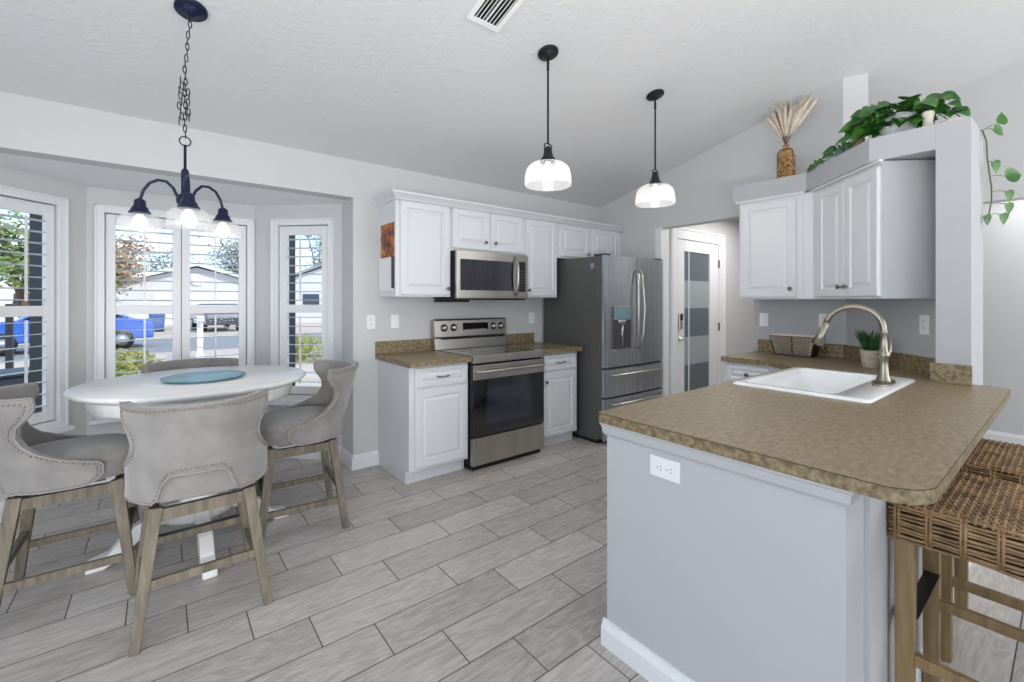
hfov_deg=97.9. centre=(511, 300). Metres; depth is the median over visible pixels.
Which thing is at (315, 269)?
house
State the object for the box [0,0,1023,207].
ceiling
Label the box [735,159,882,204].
trim
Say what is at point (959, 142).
wall pier
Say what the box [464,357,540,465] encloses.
oven
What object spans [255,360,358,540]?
counter chair
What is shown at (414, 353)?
countertop
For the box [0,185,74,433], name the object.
window
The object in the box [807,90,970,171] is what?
pothos plant
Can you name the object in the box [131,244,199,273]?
tree
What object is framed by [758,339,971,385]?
backsplash
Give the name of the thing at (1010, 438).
baseboard
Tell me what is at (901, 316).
wall
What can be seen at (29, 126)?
wall
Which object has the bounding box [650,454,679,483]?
power outlet
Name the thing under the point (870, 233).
upper cabinet
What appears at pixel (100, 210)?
window
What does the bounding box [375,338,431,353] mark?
backsplash
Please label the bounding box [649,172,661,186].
socket
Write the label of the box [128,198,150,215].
socket
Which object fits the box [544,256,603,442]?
panel
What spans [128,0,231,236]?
chandelier
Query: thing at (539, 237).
upper cabinet
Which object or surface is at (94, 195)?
wall
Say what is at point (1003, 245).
wall
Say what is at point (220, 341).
street
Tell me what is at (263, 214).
wall
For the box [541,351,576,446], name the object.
base cabinet
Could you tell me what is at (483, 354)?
cooktop
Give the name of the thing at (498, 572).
floor
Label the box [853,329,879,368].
potted plant
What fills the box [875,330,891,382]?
faucet
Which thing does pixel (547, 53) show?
pendant light
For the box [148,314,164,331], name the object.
trash bin
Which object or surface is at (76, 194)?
wall
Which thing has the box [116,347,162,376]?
shrub
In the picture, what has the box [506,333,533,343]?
backsplash
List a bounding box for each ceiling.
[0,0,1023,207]
[0,153,346,205]
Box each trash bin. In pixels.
[0,367,28,386]
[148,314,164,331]
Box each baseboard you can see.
[0,445,378,522]
[983,430,1023,445]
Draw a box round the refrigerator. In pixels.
[544,253,662,442]
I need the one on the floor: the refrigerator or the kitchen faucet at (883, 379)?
the refrigerator
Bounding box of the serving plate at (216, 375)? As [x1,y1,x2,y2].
[160,370,245,382]
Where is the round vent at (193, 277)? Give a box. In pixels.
[190,274,203,285]
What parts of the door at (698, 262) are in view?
lever handle, glass panel, glass panel, glass panel, glass panel, glass panel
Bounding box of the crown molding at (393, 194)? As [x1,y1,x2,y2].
[374,189,625,232]
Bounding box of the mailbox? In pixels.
[195,316,204,357]
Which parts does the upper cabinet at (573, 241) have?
door, door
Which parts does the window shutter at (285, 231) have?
tilt rod, tilt rod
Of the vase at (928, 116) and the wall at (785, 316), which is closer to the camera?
the vase at (928, 116)
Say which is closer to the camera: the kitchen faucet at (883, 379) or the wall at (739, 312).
the kitchen faucet at (883, 379)
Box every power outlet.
[367,315,374,328]
[529,312,533,322]
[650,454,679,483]
[819,313,828,327]
[919,315,929,334]
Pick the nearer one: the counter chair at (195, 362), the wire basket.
the counter chair at (195, 362)
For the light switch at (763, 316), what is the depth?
3.95 m
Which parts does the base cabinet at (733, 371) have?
drawer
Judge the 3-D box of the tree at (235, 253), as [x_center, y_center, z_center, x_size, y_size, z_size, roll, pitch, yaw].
[-29.131,-3.824,47.287,8.290,10.847,8.276,0,0,-1]
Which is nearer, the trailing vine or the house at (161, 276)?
the trailing vine
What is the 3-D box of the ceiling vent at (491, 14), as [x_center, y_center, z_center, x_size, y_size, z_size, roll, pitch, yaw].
[-0.045,-1.584,2.329,0.210,0.107,0.390,0,0,-38]
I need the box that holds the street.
[0,332,321,361]
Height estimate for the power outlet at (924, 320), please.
0.118 m
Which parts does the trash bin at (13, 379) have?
lid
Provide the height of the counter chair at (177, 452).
0.969 m
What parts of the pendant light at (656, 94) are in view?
stem, bulb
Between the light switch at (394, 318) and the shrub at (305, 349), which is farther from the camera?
the shrub at (305, 349)
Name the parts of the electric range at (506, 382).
control knob, control knob, control knob, storage drawer, oven door, oven handle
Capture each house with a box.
[0,264,28,320]
[116,262,238,324]
[295,263,321,322]
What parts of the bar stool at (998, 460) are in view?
leg, leg, rail, seat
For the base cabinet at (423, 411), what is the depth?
3.43 m
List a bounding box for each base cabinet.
[378,360,467,484]
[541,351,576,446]
[599,422,971,681]
[724,361,780,382]
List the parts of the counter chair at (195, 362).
backrest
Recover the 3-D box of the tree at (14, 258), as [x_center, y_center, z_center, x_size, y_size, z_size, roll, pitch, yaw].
[-20.722,-1.481,19.601,6.095,6.174,5.732,0,0,7]
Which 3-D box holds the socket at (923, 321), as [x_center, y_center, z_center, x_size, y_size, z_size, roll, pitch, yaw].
[2.511,0.145,2.720,0.002,0.068,0.032,0,0,7]
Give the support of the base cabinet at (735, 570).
on the floor
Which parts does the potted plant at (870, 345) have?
pot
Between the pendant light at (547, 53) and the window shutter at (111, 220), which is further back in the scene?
the window shutter at (111, 220)
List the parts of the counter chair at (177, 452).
leg, leg, backrest, nailhead trim, seat, seat frame, foot plate, leg, leg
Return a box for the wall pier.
[936,116,982,437]
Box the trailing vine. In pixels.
[980,112,1020,225]
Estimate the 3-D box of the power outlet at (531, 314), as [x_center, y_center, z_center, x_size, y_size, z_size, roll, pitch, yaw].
[0.211,0.180,4.793,0.072,0.118,0.009,0,0,-38]
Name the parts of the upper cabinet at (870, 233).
cabinet door, cabinet door, panel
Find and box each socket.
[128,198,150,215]
[177,192,199,210]
[213,208,231,222]
[541,146,554,164]
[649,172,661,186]
[655,462,673,475]
[921,319,925,330]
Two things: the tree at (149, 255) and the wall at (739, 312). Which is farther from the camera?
the tree at (149, 255)
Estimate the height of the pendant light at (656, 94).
0.844 m
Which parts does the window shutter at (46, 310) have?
tilt rod, tilt rod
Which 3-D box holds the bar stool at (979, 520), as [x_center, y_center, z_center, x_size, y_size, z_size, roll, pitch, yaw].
[1.447,0.980,1.326,0.468,0.781,0.427,0,0,-38]
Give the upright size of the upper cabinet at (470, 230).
0.400 m
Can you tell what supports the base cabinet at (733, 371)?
on the floor
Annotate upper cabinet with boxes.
[380,199,449,296]
[450,207,522,254]
[523,218,556,297]
[557,223,620,259]
[739,194,802,298]
[803,160,935,298]
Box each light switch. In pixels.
[391,314,398,327]
[760,313,767,325]
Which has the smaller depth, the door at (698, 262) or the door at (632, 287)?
the door at (632, 287)
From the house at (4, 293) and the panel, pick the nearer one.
the panel
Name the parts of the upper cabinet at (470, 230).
door, door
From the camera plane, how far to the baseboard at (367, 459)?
3.69 m
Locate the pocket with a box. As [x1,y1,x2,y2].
[379,256,393,290]
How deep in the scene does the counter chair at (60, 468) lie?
2.00 m
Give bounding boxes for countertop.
[375,338,471,367]
[502,333,581,353]
[599,339,1009,504]
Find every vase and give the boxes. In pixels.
[763,91,819,178]
[921,110,934,126]
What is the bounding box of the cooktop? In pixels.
[439,345,544,363]
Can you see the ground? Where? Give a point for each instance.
(231, 331)
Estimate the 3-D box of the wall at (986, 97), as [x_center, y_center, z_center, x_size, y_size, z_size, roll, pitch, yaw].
[5.402,-0.492,2.215,0.130,3.725,5.800,0,0,-38]
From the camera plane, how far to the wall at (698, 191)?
4.28 m
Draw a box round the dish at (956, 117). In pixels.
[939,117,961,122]
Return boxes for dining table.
[63,365,305,579]
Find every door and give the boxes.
[602,255,662,367]
[678,239,719,392]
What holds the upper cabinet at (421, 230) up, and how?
attached to the wall at (29, 126)
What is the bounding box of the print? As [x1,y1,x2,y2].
[381,222,393,257]
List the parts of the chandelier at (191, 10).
bulb, arm, stem, chain, arm, bulb, arm, bulb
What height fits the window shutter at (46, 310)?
1.472 m
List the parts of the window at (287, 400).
sill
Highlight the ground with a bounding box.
[0,322,321,385]
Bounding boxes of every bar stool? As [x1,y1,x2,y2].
[888,471,1023,681]
[941,438,1023,662]
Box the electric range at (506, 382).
[431,317,545,470]
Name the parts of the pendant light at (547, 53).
stem, bulb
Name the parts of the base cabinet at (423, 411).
drawer, cabinet door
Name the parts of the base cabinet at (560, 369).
drawer, cabinet door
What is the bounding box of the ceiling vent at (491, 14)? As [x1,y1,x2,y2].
[466,0,523,32]
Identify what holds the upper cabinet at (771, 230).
attached to the wall at (785, 316)
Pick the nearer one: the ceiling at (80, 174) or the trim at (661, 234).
the ceiling at (80, 174)
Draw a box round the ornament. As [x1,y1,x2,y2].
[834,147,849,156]
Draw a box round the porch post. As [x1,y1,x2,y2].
[5,304,13,368]
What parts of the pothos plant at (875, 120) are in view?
pot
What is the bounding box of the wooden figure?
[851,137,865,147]
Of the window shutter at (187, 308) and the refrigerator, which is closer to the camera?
the window shutter at (187, 308)
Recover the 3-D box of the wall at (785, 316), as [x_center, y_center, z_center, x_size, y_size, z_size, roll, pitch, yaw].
[2.416,0.200,3.765,0.053,2.340,0.690,0,0,-38]
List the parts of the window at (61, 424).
sill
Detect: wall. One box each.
[0,91,599,454]
[0,166,85,502]
[86,186,254,434]
[255,204,341,445]
[600,73,867,258]
[669,219,753,394]
[733,124,935,203]
[754,299,845,350]
[846,298,935,357]
[868,59,1023,203]
[983,200,1023,434]
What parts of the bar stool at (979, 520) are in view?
leg, foot plate, leg, rail, seat, rail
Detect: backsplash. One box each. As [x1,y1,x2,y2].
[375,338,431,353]
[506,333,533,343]
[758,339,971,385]
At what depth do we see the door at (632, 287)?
4.42 m
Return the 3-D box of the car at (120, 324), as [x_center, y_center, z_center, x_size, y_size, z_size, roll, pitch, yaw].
[-14.261,0.863,14.203,1.810,1.447,4.293,0,0,43]
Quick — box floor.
[0,435,1023,681]
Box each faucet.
[811,304,895,386]
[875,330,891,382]
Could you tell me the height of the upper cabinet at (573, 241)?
0.385 m
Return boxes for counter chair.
[0,382,139,605]
[119,388,271,656]
[141,358,238,513]
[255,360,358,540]
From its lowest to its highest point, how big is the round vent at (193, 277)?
0.840 m
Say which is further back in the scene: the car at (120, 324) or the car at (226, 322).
the car at (226, 322)
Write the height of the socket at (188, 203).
0.072 m
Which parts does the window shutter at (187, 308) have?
tilt rod, tilt rod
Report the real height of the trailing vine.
0.653 m
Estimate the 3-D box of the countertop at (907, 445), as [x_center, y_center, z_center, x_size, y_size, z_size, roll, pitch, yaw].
[1.573,0.412,2.508,2.821,0.145,1.574,0,0,-38]
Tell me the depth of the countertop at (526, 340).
4.56 m
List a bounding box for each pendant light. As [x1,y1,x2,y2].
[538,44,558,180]
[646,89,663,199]
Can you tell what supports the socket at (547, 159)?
attached to the pendant light at (547, 53)
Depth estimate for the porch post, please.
6.18 m
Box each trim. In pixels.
[655,227,668,396]
[670,227,725,394]
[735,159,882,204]
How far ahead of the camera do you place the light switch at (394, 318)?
3.83 m
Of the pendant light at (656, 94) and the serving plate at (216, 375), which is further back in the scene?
the pendant light at (656, 94)
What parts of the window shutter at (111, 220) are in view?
tilt rod, tilt rod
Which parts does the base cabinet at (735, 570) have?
counter molding, panel, baseboard, panel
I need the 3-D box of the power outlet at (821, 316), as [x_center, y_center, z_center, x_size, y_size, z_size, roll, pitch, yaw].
[2.512,0.160,3.593,0.009,0.118,0.072,0,0,-38]
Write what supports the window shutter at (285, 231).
attached to the window at (287, 400)
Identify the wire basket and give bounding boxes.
[769,333,826,356]
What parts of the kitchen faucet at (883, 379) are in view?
spout, plate, lever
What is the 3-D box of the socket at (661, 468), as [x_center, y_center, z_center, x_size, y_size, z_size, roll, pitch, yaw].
[0.536,0.592,1.571,0.002,0.028,0.072,0,0,-38]
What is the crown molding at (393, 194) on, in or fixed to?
attached to the upper cabinet at (573, 241)
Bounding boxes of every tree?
[0,211,133,318]
[20,232,155,294]
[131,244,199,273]
[198,234,238,272]
[301,235,321,268]
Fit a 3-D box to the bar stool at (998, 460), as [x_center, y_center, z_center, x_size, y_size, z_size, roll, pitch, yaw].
[1.924,0.980,1.695,0.468,0.781,0.427,0,0,-38]
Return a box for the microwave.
[433,250,527,301]
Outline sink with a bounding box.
[733,367,914,402]
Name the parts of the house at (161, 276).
corner trim, garage door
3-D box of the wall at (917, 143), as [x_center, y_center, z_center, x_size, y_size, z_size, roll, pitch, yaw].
[2.337,-0.905,3.265,0.620,0.140,1.577,0,0,-13]
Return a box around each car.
[0,314,153,356]
[190,304,238,331]
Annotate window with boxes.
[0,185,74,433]
[89,204,254,424]
[267,218,334,405]
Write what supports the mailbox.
on the ground
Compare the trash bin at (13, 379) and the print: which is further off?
the trash bin at (13, 379)
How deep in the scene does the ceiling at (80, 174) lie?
3.19 m
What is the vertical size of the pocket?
0.267 m
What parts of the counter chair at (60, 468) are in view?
leg, leg, nailhead trim, backrest, seat frame, seat, leg, foot plate, leg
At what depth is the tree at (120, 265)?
25.98 m
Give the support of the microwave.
attached to the upper cabinet at (470, 230)
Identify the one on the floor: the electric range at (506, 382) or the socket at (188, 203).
the electric range at (506, 382)
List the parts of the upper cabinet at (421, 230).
cabinet door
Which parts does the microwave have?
door handle, control panel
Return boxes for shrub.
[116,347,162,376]
[295,333,321,362]
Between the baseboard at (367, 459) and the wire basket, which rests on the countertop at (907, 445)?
the wire basket
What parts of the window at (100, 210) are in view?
sill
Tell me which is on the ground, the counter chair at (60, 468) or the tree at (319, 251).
the tree at (319, 251)
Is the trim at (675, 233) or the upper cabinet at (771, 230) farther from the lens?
the trim at (675, 233)
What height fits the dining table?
0.925 m
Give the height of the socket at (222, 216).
0.072 m
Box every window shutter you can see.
[0,196,53,424]
[105,214,180,378]
[182,222,245,365]
[280,225,327,394]
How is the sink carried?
in the countertop at (907, 445)
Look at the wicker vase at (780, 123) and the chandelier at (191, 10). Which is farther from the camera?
the wicker vase at (780, 123)
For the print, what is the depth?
3.61 m
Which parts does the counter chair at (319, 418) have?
leg, foot plate, leg, seat, seat frame, backrest, nailhead trim, leg, leg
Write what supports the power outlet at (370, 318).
attached to the wall at (29, 126)
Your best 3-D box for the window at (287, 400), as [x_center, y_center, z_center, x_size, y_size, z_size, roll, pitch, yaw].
[-1.809,0.095,3.936,0.630,1.620,0.205,0,0,7]

